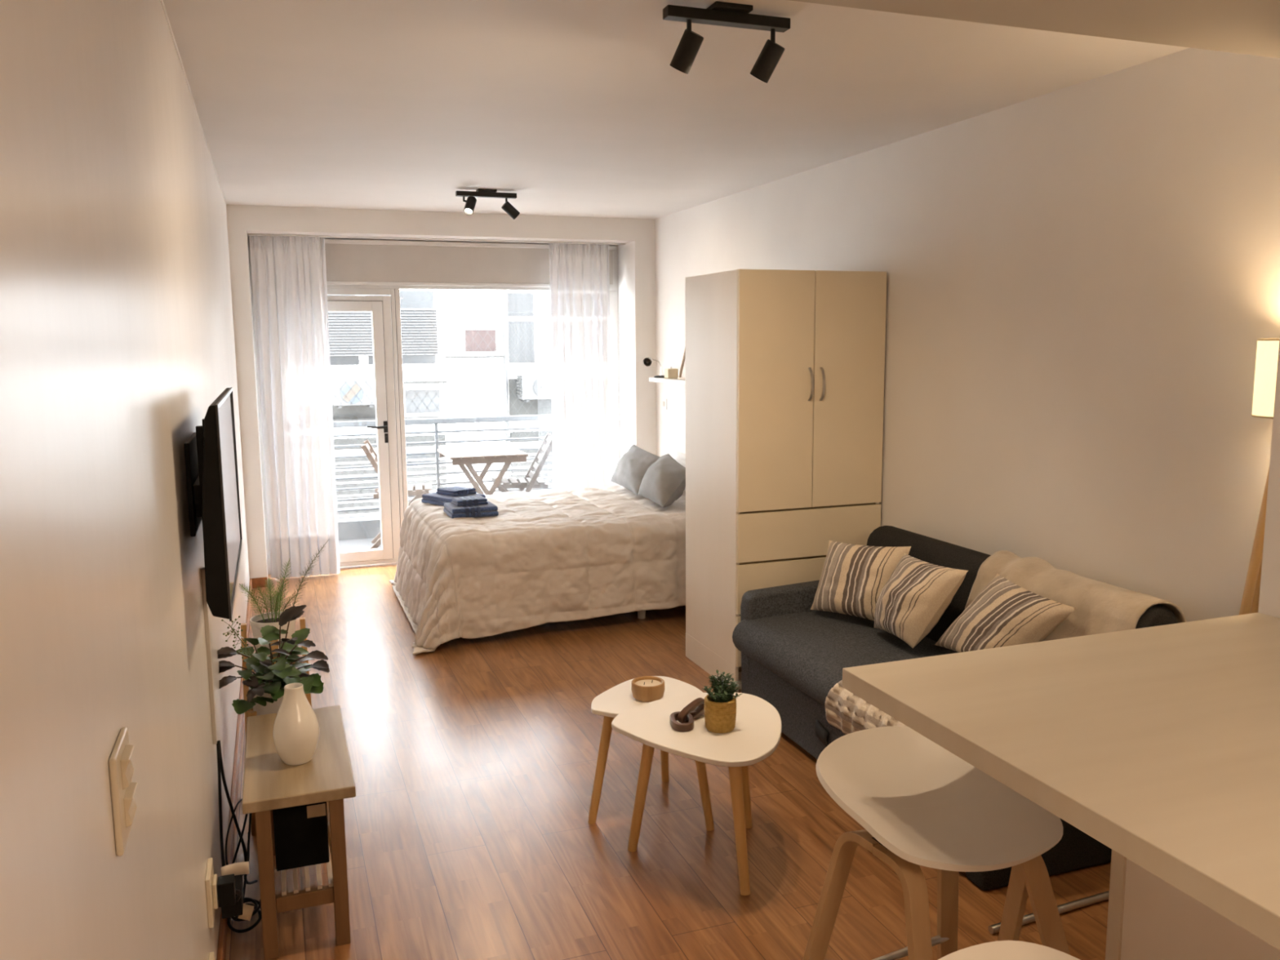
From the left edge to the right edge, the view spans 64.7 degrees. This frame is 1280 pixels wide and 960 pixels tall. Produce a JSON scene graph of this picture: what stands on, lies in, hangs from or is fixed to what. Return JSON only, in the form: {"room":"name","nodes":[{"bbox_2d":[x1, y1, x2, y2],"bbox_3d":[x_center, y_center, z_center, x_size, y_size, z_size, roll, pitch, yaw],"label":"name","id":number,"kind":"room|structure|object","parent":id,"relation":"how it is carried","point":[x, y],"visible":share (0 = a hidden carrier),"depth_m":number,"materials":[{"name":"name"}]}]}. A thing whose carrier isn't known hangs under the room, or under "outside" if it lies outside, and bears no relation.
{"room":"studio apartment","nodes":[
{"label":"studio apartment","id":0,"kind":"room"},
{"bbox_2d":[0,0,249,959],"bbox_3d":[-1.135,0.085,2.237,0.202,2.535,10.520,-3,8,-20],"label":"wall","id":1,"kind":"structure","parent":0,"point":[117,331],"depth_m":1.36,"materials":[{"name":"paint"}]},
{"bbox_2d":[108,727,137,856],"bbox_3d":[-0.672,0.404,1.324,0.019,0.130,0.118,-3,8,-20],"label":"light switch","id":2,"kind":"object","parent":1,"relation":"attached to","point":[124,806],"visible":1,"depth_m":1.29,"materials":[{"name":"beige plastic"}]},
{"bbox_2d":[160,0,226,204],"bbox_3d":[-1.762,-1.436,4.045,0.011,0.012,5.300,-3,8,-20],"label":"trim","id":3,"kind":"structure","parent":1,"relation":"attached to","point":[162,1],"depth_m":3.23,"materials":[{"name":"paint"}]},
{"bbox_2d":[184,418,204,537],"bbox_3d":[-1.184,0.034,2.738,0.048,0.380,0.340,-3,8,-20],"label":"tv wall mount","id":4,"kind":"object","parent":1,"relation":"attached to","point":[193,446],"depth_m":2.59,"materials":[{"name":"black metal"}]},
{"bbox_2d":[202,386,242,621],"bbox_3d":[-1.148,0.020,2.776,0.052,0.506,0.970,-3,8,-20],"label":"wall tv","id":5,"kind":"object","parent":4,"relation":"attached to","point":[221,513],"visible":1,"depth_m":2.35,"materials":[{"name":"black plastic"}]},
{"bbox_2d":[200,567,217,744],"bbox_3d":[-1.232,0.505,2.892,0.011,0.515,0.030,-3,8,-20],"label":"duct","id":6,"kind":"object","parent":1,"relation":"attached to","point":[206,624],"visible":0.92,"depth_m":2.88,"materials":[{"name":"plastic"}]},
{"bbox_2d":[216,741,225,866],"bbox_3d":[-1.169,0.923,2.819,0.014,0.303,0.289,-4,9,-23],"label":"cable","id":7,"kind":"object","parent":6,"relation":"hanging from","point":[221,838],"visible":0.8,"depth_m":2.88,"materials":[{"name":"black plastic"}]},
{"bbox_2d":[217,740,257,884],"bbox_3d":[-1.198,0.998,3.005,0.066,0.501,0.132,-2,8,-10],"label":"cable","id":8,"kind":"object","parent":6,"relation":"hanging from","point":[224,784],"visible":0.77,"depth_m":2.94,"materials":[{"name":"black plastic"}]},
{"bbox_2d":[208,951,214,959],"bbox_3d":[-1.006,1.204,2.390,0.022,0.125,0.115,-3,8,-20],"label":"wall socket","id":9,"kind":"object","parent":1,"relation":"attached to","point":[211,955],"visible":1,"depth_m":2.42,"materials":[{"name":"beige plastic"}]},
{"bbox_2d":[204,857,218,928],"bbox_3d":[-1.055,1.018,2.498,0.022,0.125,0.115,-3,8,-20],"label":"wall socket","id":10,"kind":"object","parent":1,"relation":"attached to","point":[211,880],"visible":0.97,"depth_m":2.46,"materials":[{"name":"beige plastic"}]},
{"bbox_2d":[212,874,218,909],"bbox_3d":[-1.050,1.017,2.499,0.010,0.065,0.055,-3,8,-20],"label":"outlet","id":11,"kind":"object","parent":10,"relation":"attached to","point":[215,891],"depth_m":2.48,"materials":[{"name":"beige plastic"}]},
{"bbox_2d":[217,861,249,918],"bbox_3d":[-1.044,1.056,2.603,0.071,0.160,0.225,-3,8,-20],"label":"power adapter","id":12,"kind":"object","parent":1,"relation":"attached to","point":[229,885],"visible":1,"depth_m":2.62,"materials":[{"name":"black plastic"}]},
{"bbox_2d":[237,903,253,920],"bbox_3d":[-1.058,1.161,2.717,0.042,0.048,0.011,-3,8,-20],"label":"paper tag","id":13,"kind":"object","parent":12,"relation":"hanging from","point":[247,910],"visible":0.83,"depth_m":2.72,"materials":[{"name":"beige paper"}]},
{"bbox_2d":[216,577,252,959],"bbox_3d":[-1.686,1.055,4.255,0.014,0.068,5.610,-3,8,-20],"label":"baseboard","id":14,"kind":"structure","parent":1,"relation":"attached to","point":[222,940],"depth_m":3.60,"materials":[{"name":"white wood"}]},
{"bbox_2d":[225,798,249,875],"bbox_3d":[-1.151,1.022,2.931,0.051,0.177,0.209,-2,8,-8],"label":"cable","id":15,"kind":"object","parent":1,"relation":"attached to","point":[240,800],"visible":0.59,"depth_m":2.87,"materials":[{"name":"black plastic"}]},
{"bbox_2d":[231,813,251,919],"bbox_3d":[-1.145,1.067,2.901,0.038,0.238,0.335,-2,8,-11],"label":"cable","id":16,"kind":"object","parent":1,"relation":"attached to","point":[250,814],"visible":0.37,"depth_m":2.91,"materials":[{"name":"black plastic"}]},
{"bbox_2d":[790,0,1279,57],"bbox_3d":[1.155,-0.782,-0.067,2.648,0.222,4.485,-3,8,-20],"label":"ceiling beam","id":17,"kind":"structure","parent":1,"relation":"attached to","point":[1248,27],"depth_m":2.12,"materials":[{"name":"paint"}]},
{"bbox_2d":[248,680,283,715],"bbox_3d":[-1.250,0.785,3.471,0.164,0.178,0.164,-3,8,-20],"label":"pot","id":18,"kind":"object","parent":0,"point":[273,707],"depth_m":3.40,"materials":[{"name":"plastic"}]},
{"bbox_2d":[249,611,296,662],"bbox_3d":[-1.380,0.604,3.817,0.164,0.175,0.164,-3,8,-20],"label":"pot","id":19,"kind":"object","parent":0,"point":[258,621],"depth_m":3.78,"materials":[{"name":"white ceramic"}]},
{"bbox_2d":[338,537,381,551],"bbox_3d":[-1.561,0.604,8.619,6.000,0.200,1.530,-3,8,-20],"label":"floor","id":20,"kind":"structure","parent":0,"point":[357,544],"depth_m":8.40,"materials":[{"name":"grey tile"}]},
{"bbox_2d":[337,515,381,540],"bbox_3d":[-1.707,0.374,8.991,6.000,0.155,0.180,-3,8,-20],"label":"curb","id":21,"kind":"object","parent":20,"relation":"on","point":[353,528],"depth_m":8.65,"materials":[{"name":"white concrete"}]},
{"bbox_2d":[328,288,552,518],"bbox_3d":[-1.738,-0.934,8.867,4.003,2.462,0.004,-3,8,-20],"label":"safety net","id":22,"kind":"object","parent":21,"relation":"attached to","point":[416,289],"visible":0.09,"depth_m":8.89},
{"bbox_2d":[333,413,552,511],"bbox_3d":[-1.709,-0.123,8.915,6.000,0.850,0.055,-3,8,-20],"label":"balcony railing","id":23,"kind":"object","parent":21,"relation":"on","point":[435,421],"visible":0.17,"depth_m":8.86,"materials":[{"name":"grey metal"}]},
{"bbox_2d":[360,440,431,548],"bbox_3d":[-1.979,0.120,8.289,0.536,0.880,0.402,-2,8,-12],"label":"folding chair","id":24,"kind":"object","parent":20,"relation":"on","point":[419,490],"visible":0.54,"depth_m":8.17,"materials":[{"name":"brown wood"}]},
{"bbox_2d":[436,445,528,494],"bbox_3d":[-1.342,0.130,8.640,0.646,0.751,0.700,-3,8,-20],"label":"table","id":25,"kind":"object","parent":20,"relation":"on","point":[488,455],"visible":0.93,"depth_m":8.39,"materials":[{"name":"brown wood"}]},
{"bbox_2d":[491,432,552,493],"bbox_3d":[-0.997,0.054,8.701,0.536,0.880,0.402,-2,8,-12],"label":"folding chair","id":26,"kind":"object","parent":20,"relation":"on","point":[531,478],"visible":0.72,"depth_m":8.56,"materials":[{"name":"brown wood"}]},
{"bbox_2d":[226,204,656,578],"bbox_3d":[-1.355,-0.634,7.431,2.958,2.535,0.510,-3,8,-20],"label":"wall","id":27,"kind":"structure","parent":0,"point":[636,258],"depth_m":7.05,"materials":[{"name":"paint"}]},
{"bbox_2d":[251,577,267,587],"bbox_3d":[-2.587,0.698,6.881,0.099,0.068,0.013,-3,8,-20],"label":"baseboard","id":28,"kind":"structure","parent":27,"relation":"attached to","point":[261,582],"depth_m":6.87,"materials":[{"name":"brown wood"}]},
{"bbox_2d":[247,236,620,573],"bbox_3d":[-1.435,-0.574,7.590,2.683,2.374,0.065,-3,8,-20],"label":"window","id":29,"kind":"structure","parent":27,"relation":"in","point":[393,291],"depth_m":7.46,"materials":[{"name":"white metal"}]},
{"bbox_2d":[327,295,399,566],"bbox_3d":[-2.212,-0.333,7.296,0.888,1.966,0.124,-3,8,-20],"label":"door","id":30,"kind":"structure","parent":29,"relation":"attached to","point":[380,306],"depth_m":7.41,"materials":[{"name":"white metal"}]},
{"bbox_2d":[324,239,615,287],"bbox_3d":[-1.417,-1.578,7.388,2.600,0.314,0.040,-3,8,-20],"label":"roller blind","id":31,"kind":"object","parent":29,"relation":"attached to","point":[348,261],"visible":0.59,"depth_m":7.36,"materials":[{"name":"white fabric"}]},
{"bbox_2d":[248,233,625,244],"bbox_3d":[-1.373,-1.718,7.229,2.670,0.010,0.050,-3,8,-20],"label":"track","id":32,"kind":"object","parent":27,"relation":"attached to","point":[249,234],"visible":1,"depth_m":7.17,"materials":[{"name":"white metal"}]},
{"bbox_2d":[248,235,340,578],"bbox_3d":[-2.384,-0.486,7.025,0.483,2.354,0.069,-3,8,-20],"label":"sheer curtain","id":33,"kind":"object","parent":32,"relation":"hanging from","point":[289,273],"visible":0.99,"depth_m":7.01,"materials":[{"name":"white fabric"}]},
{"bbox_2d":[548,243,612,489],"bbox_3d":[-0.441,-0.599,7.720,0.476,2.354,0.069,-3,8,-20],"label":"sheer curtain","id":34,"kind":"object","parent":32,"relation":"hanging from","point":[579,273],"visible":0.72,"depth_m":7.67,"materials":[{"name":"white fabric"}]},
{"bbox_2d":[225,562,1111,959],"bbox_3d":[0.360,1.314,2.951,3.360,0.120,10.520,-3,8,-20],"label":"floor","id":35,"kind":"structure","parent":0,"point":[469,835],"depth_m":3.44,"materials":[{"name":"laminate"}]},
{"bbox_2d":[226,897,262,933],"bbox_3d":[-1.131,1.239,2.897,0.098,0.060,0.153,-3,8,-20],"label":"cable coil","id":36,"kind":"object","parent":35,"relation":"on","point":[257,906],"visible":0.49,"depth_m":2.87,"materials":[{"name":"black plastic"}]},
{"bbox_2d":[246,707,257,836],"bbox_3d":[-1.248,0.973,3.497,0.199,0.432,0.199,-3,8,-20],"label":"plant stand","id":37,"kind":"object","parent":35,"relation":"on","point":[251,713],"visible":0.19,"depth_m":3.40,"materials":[{"name":"brown wood"}]},
{"bbox_2d":[217,604,329,715],"bbox_3d":[-1.244,0.667,3.403,0.380,0.431,0.365,-3,8,-20],"label":"potted plant","id":38,"kind":"object","parent":37,"relation":"on","point":[265,693],"visible":0.94,"depth_m":3.38,"materials":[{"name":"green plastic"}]},
{"bbox_2d":[240,617,311,735],"bbox_3d":[-1.378,0.834,3.849,0.196,0.612,0.196,3,9,25],"label":"plant stand","id":39,"kind":"object","parent":35,"relation":"on","point":[302,620],"visible":0.26,"depth_m":3.79,"materials":[{"name":"brown wood"}]},
{"bbox_2d":[237,539,328,662],"bbox_3d":[-1.334,0.462,3.815,0.333,0.456,0.164,-3,8,-20],"label":"potted fern","id":40,"kind":"object","parent":39,"relation":"on","point":[256,622],"visible":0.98,"depth_m":3.78,"materials":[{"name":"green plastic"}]},
{"bbox_2d":[241,705,355,959],"bbox_3d":[-1.015,1.022,3.026,0.287,0.460,0.660,-3,8,-20],"label":"console table","id":41,"kind":"object","parent":35,"relation":"on","point":[269,784],"visible":0.86,"depth_m":2.77,"materials":[{"name":"brown wood"}]},
{"bbox_2d":[272,682,319,765],"bbox_3d":[-0.985,0.696,2.895,0.127,0.222,0.127,-3,8,-20],"label":"vase","id":42,"kind":"object","parent":41,"relation":"on","point":[295,732],"visible":1,"depth_m":2.86,"materials":[{"name":"white ceramic"}]},
{"bbox_2d":[272,801,329,871],"bbox_3d":[-1.017,0.961,3.018,0.143,0.227,0.366,-3,8,-20],"label":"box","id":43,"kind":"object","parent":41,"relation":"on","point":[300,832],"visible":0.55,"depth_m":2.85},
{"bbox_2d":[389,484,685,654],"bbox_3d":[-0.527,0.460,6.416,2.048,0.624,1.702,-3,8,-20],"label":"comforter","id":44,"kind":"object","parent":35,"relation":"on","point":[569,554],"visible":0.83,"depth_m":5.74,"materials":[{"name":"beige fabric"}]},
{"bbox_2d":[421,492,485,506],"bbox_3d":[-1.205,0.120,6.552,0.341,0.056,0.270,7,11,42],"label":"folded towel","id":45,"kind":"object","parent":44,"relation":"on","point":[436,499],"visible":0.31,"depth_m":6.48,"materials":[{"name":"blue fabric"}]},
{"bbox_2d":[435,485,476,496],"bbox_3d":[-1.194,0.071,6.571,0.201,0.038,0.180,7,11,42],"label":"folded towel","id":46,"kind":"object","parent":45,"relation":"on","point":[456,491],"visible":1,"depth_m":6.52,"materials":[{"name":"blue fabric"}]},
{"bbox_2d":[443,500,498,518],"bbox_3d":[-1.023,0.177,6.111,0.280,0.062,0.271,-4,9,-22],"label":"folded towel","id":47,"kind":"object","parent":44,"relation":"on","point":[453,511],"visible":0.94,"depth_m":6.01,"materials":[{"name":"blue fabric"}]},
{"bbox_2d":[451,495,488,506],"bbox_3d":[-1.034,0.126,6.133,0.190,0.038,0.161,-4,9,-24],"label":"folded towel","id":48,"kind":"object","parent":47,"relation":"on","point":[475,500],"visible":1,"depth_m":6.08,"materials":[{"name":"blue fabric"}]},
{"bbox_2d":[610,444,660,495],"bbox_3d":[-0.005,-0.076,6.890,0.266,0.274,0.620,-3,8,-20],"label":"pillow","id":49,"kind":"object","parent":44,"relation":"on","point":[632,467],"visible":0.81,"depth_m":6.82,"materials":[{"name":"grey fabric"}]},
{"bbox_2d":[637,453,685,507],"bbox_3d":[0.158,0.001,6.412,0.288,0.272,0.600,-3,8,-20],"label":"pillow","id":50,"kind":"object","parent":44,"relation":"on","point":[664,482],"visible":0.96,"depth_m":6.25,"materials":[{"name":"grey fabric"}]},
{"bbox_2d":[674,450,685,489],"bbox_3d":[0.396,-0.026,6.711,0.126,0.240,1.000,-3,8,-20],"label":"pillow","id":51,"kind":"object","parent":44,"relation":"on","point":[680,457],"visible":0.06,"depth_m":6.99,"materials":[{"name":"white fabric"}]},
{"bbox_2d":[637,609,645,618],"bbox_3d":[-0.417,0.481,6.504,1.860,0.565,1.320,-3,8,-20],"label":"bed","id":52,"kind":"object","parent":35,"relation":"on","point":[641,614],"visible":0.06,"depth_m":6.03,"materials":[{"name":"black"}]},
{"bbox_2d":[587,675,714,831],"bbox_3d":[0.073,0.964,3.608,0.445,0.403,0.426,2,8,14],"label":"coffee table","id":53,"kind":"object","parent":35,"relation":"on","point":[611,703],"visible":0.58,"depth_m":3.48,"materials":[{"name":"white paint"}]},
{"bbox_2d":[631,675,664,702],"bbox_3d":[0.028,0.737,3.562,0.118,0.060,0.118,-3,8,-20],"label":"candle","id":54,"kind":"object","parent":53,"relation":"on","point":[644,688],"visible":1,"depth_m":3.52,"materials":[{"name":"brown wood"}]},
{"bbox_2d":[611,692,781,895],"bbox_3d":[0.213,0.994,3.202,0.549,0.453,0.569,-3,8,-20],"label":"coffee table","id":55,"kind":"object","parent":35,"relation":"on","point":[756,735],"visible":0.95,"depth_m":3.12,"materials":[{"name":"white paint"}]},
{"bbox_2d":[670,697,704,731],"bbox_3d":[0.152,0.733,3.214,0.092,0.066,0.207,3,9,24],"label":"chain","id":56,"kind":"object","parent":55,"relation":"on","point":[695,709],"visible":0.94,"depth_m":3.18,"materials":[{"name":"brown wood"}]},
{"bbox_2d":[701,669,742,733],"bbox_3d":[0.254,0.682,3.136,0.128,0.183,0.133,-3,8,-20],"label":"plant","id":57,"kind":"object","parent":55,"relation":"on","point":[720,705],"visible":1,"depth_m":3.11,"materials":[{"name":"wicker"}]},
{"bbox_2d":[684,269,886,692],"bbox_3d":[0.703,-0.021,5.003,0.764,1.955,0.662,-3,8,-20],"label":"wardrobe","id":58,"kind":"object","parent":35,"relation":"on","point":[784,369],"visible":0.71,"depth_m":4.71,"materials":[{"name":"beige wood"}]},
{"bbox_2d":[802,725,1070,959],"bbox_3d":[0.628,0.996,2.224,0.601,0.727,0.554,-5,9,-27],"label":"bar stool","id":59,"kind":"object","parent":35,"relation":"on","point":[917,802],"visible":0.98,"depth_m":2.13,"materials":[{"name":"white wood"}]},
{"bbox_2d":[732,525,1177,890],"bbox_3d":[1.074,0.716,3.869,0.855,0.800,1.675,-3,8,-20],"label":"sofa","id":60,"kind":"object","parent":35,"relation":"on","point":[793,654],"visible":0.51,"depth_m":4.07,"materials":[{"name":"grey fabric"}]},
{"bbox_2d":[732,610,958,706],"bbox_3d":[0.994,0.767,3.878,0.705,0.175,1.536,-3,8,-20],"label":"seat cushion","id":61,"kind":"object","parent":60,"relation":"on","point":[807,652],"depth_m":4.10,"materials":[{"name":"grey fabric"}]},
{"bbox_2d":[810,540,911,621],"bbox_3d":[0.941,0.421,4.319,0.451,0.338,0.174,7,11,44],"label":"cushion","id":62,"kind":"object","parent":60,"relation":"on","point":[853,577],"visible":0.74,"depth_m":4.27,"materials":[{"name":"fabric"}]},
{"bbox_2d":[824,680,906,734],"bbox_3d":[0.985,0.813,3.508,0.484,0.209,0.562,-3,8,-20],"label":"striped throw","id":63,"kind":"object","parent":60,"relation":"on","point":[846,711],"visible":0.24,"depth_m":3.53,"materials":[{"name":"beige fabric"}]},
{"bbox_2d":[874,553,968,648],"bbox_3d":[1.077,0.469,3.917,0.204,0.353,0.535,-3,8,-20],"label":"cushion","id":64,"kind":"object","parent":60,"relation":"on","point":[917,593],"visible":1,"depth_m":3.84,"materials":[{"name":"fabric"}]},
{"bbox_2d":[934,573,1076,652],"bbox_3d":[1.283,0.512,3.598,0.180,0.335,0.660,-3,8,-20],"label":"cushion","id":65,"kind":"object","parent":60,"relation":"on","point":[1004,613],"visible":0.83,"depth_m":3.51,"materials":[{"name":"fabric"}]},
{"bbox_2d":[964,550,1186,641],"bbox_3d":[1.510,0.501,3.565,0.330,0.378,0.766,-3,8,-20],"label":"throw blanket","id":66,"kind":"object","parent":60,"relation":"on","point":[1102,607],"visible":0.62,"depth_m":3.41,"materials":[{"name":"beige fabric"}]},
{"bbox_2d":[937,940,1079,959],"bbox_3d":[0.582,1.118,1.346,0.601,0.727,0.554,-5,9,-27],"label":"bar stool","id":67,"kind":"object","parent":35,"relation":"on","point":[1002,949],"visible":1,"depth_m":1.56,"materials":[{"name":"white plastic"}]},
{"bbox_2d":[987,890,1109,933],"bbox_3d":[1.236,1.237,2.928,0.561,0.021,0.021,-4,9,-23],"label":"tube","id":68,"kind":"object","parent":35,"relation":"on","point":[1100,897],"visible":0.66,"depth_m":2.92,"materials":[{"name":"metal"}]},
{"bbox_2d":[1105,849,1279,959],"bbox_3d":[1.535,0.979,1.677,0.932,0.875,1.032,-3,8,-20],"label":"counter base","id":69,"kind":"object","parent":35,"relation":"on","point":[1149,918],"visible":0.14,"depth_m":1.87,"materials":[{"name":"paint"}]},
{"bbox_2d":[842,612,1279,950],"bbox_3d":[1.319,0.509,1.731,1.266,0.045,1.598,-3,8,-20],"label":"countertop","id":70,"kind":"structure","parent":69,"relation":"on","point":[1160,744],"depth_m":1.89,"materials":[{"name":"laminate"}]},
{"bbox_2d":[1239,337,1279,614],"bbox_3d":[1.754,0.429,2.853,0.246,1.641,0.379,7,11,41],"label":"floor lamp","id":71,"kind":"object","parent":35,"relation":"on","point":[1267,350],"visible":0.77,"depth_m":2.80,"materials":[{"name":"beige fabric"}]},
{"bbox_2d":[163,0,1190,219],"bbox_3d":[0.338,-1.378,2.577,3.360,0.245,10.520,-3,8,-20],"label":"ceiling","id":72,"kind":"structure","parent":0,"point":[569,108],"depth_m":3.64,"materials":[{"name":"paint"}]},
{"bbox_2d":[455,188,519,219],"bbox_3d":[-0.888,-1.628,5.961,0.373,0.169,0.156,-3,8,-20],"label":"ceiling spotlight","id":73,"kind":"object","parent":72,"relation":"attached to","point":[469,206],"visible":1,"depth_m":5.96,"materials":[{"name":"black metal"}]},
{"bbox_2d":[662,0,790,83],"bbox_3d":[0.232,-1.190,2.759,0.362,0.176,0.123,-3,8,-20],"label":"ceiling spotlight","id":74,"kind":"object","parent":72,"relation":"attached to","point":[719,13],"visible":1,"depth_m":2.73,"materials":[{"name":"black metal"}]},
{"bbox_2d":[704,693,736,733],"bbox_3d":[0.249,0.724,3.141,0.100,0.098,0.100,-3,8,-20],"label":"basket","id":75,"kind":"object","parent":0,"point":[720,713],"depth_m":3.10,"materials":[{"name":"wicker"}]},
{"bbox_2d":[654,47,1279,622],"bbox_3d":[1.034,-0.384,5.489,0.200,2.535,5.820,-3,8,-20],"label":"wall","id":76,"kind":"structure","parent":0,"point":[1083,278],"depth_m":3.67,"materials":[{"name":"paint"}]},
{"bbox_2d":[662,398,666,409],"bbox_3d":[0.182,-0.567,7.525,0.011,0.080,0.080,-3,8,-20],"label":"wall socket","id":77,"kind":"object","parent":76,"relation":"attached to","point":[664,400],"visible":1,"depth_m":7.52,"materials":[{"name":"white paint"}]},
{"bbox_2d":[648,377,684,385],"bbox_3d":[0.309,-0.676,6.963,0.140,0.030,1.035,-3,8,-20],"label":"wall shelf","id":78,"kind":"object","parent":76,"relation":"attached to","point":[676,381],"visible":0.4,"depth_m":7.07,"materials":[{"name":"white paint"}]},
{"bbox_2d":[643,356,664,377],"bbox_3d":[0.112,-0.818,7.338,0.183,0.152,0.103,-3,8,-20],"label":"reading lamp","id":79,"kind":"object","parent":78,"relation":"on","point":[647,362],"visible":0.97,"depth_m":7.32,"materials":[{"name":"black metal"}]},
{"bbox_2d":[664,366,678,378],"bbox_3d":[0.222,-0.764,7.191,0.080,0.083,0.080,-3,8,-20],"label":"candle","id":80,"kind":"object","parent":78,"relation":"on","point":[669,373],"visible":0.98,"depth_m":7.16,"materials":[{"name":"wax"}]},
{"bbox_2d":[677,349,684,379],"bbox_3d":[0.366,-0.820,6.839,0.088,0.287,0.372,-3,8,-20],"label":"picture frame","id":81,"kind":"object","parent":78,"relation":"on","point":[682,373],"visible":0.23,"depth_m":7.00,"materials":[{"name":"brown wood"}]},
{"bbox_2d":[680,361,684,377],"bbox_3d":[0.370,-0.819,6.840,0.065,0.265,0.340,-3,8,-20],"label":"print","id":82,"kind":"object","parent":81,"relation":"attached to","point":[682,366],"depth_m":7.00,"materials":[{"name":"paper"}]},
{"bbox_2d":[1257,337,1279,617],"bbox_3d":[2.647,0.277,0.630,0.510,2.535,4.500,-3,8,-20],"label":"wall","id":83,"kind":"structure","parent":0,"point":[1269,590],"depth_m":2.63,"materials":[{"name":"paint"}]},
{"label":"outside","id":84,"kind":"structure","parent":0,"visible":0},
{"bbox_3d":[-2.018,7.084,12.729,22.000,0.200,4.700,-3,8,-20],"label":"road","id":85,"kind":"object","parent":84,"visible":0},
{"bbox_2d":[327,288,552,519],"bbox_3d":[-2.776,-1.196,13.507,22.000,16.000,0.640,-3,8,-20],"label":"apartment building","id":86,"kind":"structure","parent":85,"relation":"on","point":[428,298],"depth_m":13.39,"materials":[{"name":"white concrete"}]},
{"bbox_2d":[331,378,375,408],"bbox_3d":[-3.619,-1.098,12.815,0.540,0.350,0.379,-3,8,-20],"label":"air conditioner","id":87,"kind":"object","parent":86,"relation":"attached to","point":[345,388],"visible":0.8,"depth_m":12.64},
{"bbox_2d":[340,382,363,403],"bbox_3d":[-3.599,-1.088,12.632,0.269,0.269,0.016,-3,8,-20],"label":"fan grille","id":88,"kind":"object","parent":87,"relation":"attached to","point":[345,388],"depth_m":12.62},
{"bbox_2d":[328,307,438,356],"bbox_3d":[-3.635,-1.878,12.839,2.110,0.610,0.025,-3,8,-20],"label":"shutter","id":89,"kind":"object","parent":86,"relation":"hanging from","point":[362,318],"depth_m":12.93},
{"bbox_2d":[464,329,496,351],"bbox_3d":[-2.120,-1.855,13.453,0.410,0.290,0.020,-3,8,-20],"label":"window","id":90,"kind":"structure","parent":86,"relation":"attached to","point":[487,339],"depth_m":13.44,"materials":[{"name":"pink glass"}]},
{"bbox_2d":[515,374,551,402],"bbox_3d":[-1.303,-1.240,13.632,0.700,0.350,0.399,-3,8,-20],"label":"air conditioner","id":91,"kind":"object","parent":86,"relation":"attached to","point":[526,378],"visible":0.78,"depth_m":13.43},
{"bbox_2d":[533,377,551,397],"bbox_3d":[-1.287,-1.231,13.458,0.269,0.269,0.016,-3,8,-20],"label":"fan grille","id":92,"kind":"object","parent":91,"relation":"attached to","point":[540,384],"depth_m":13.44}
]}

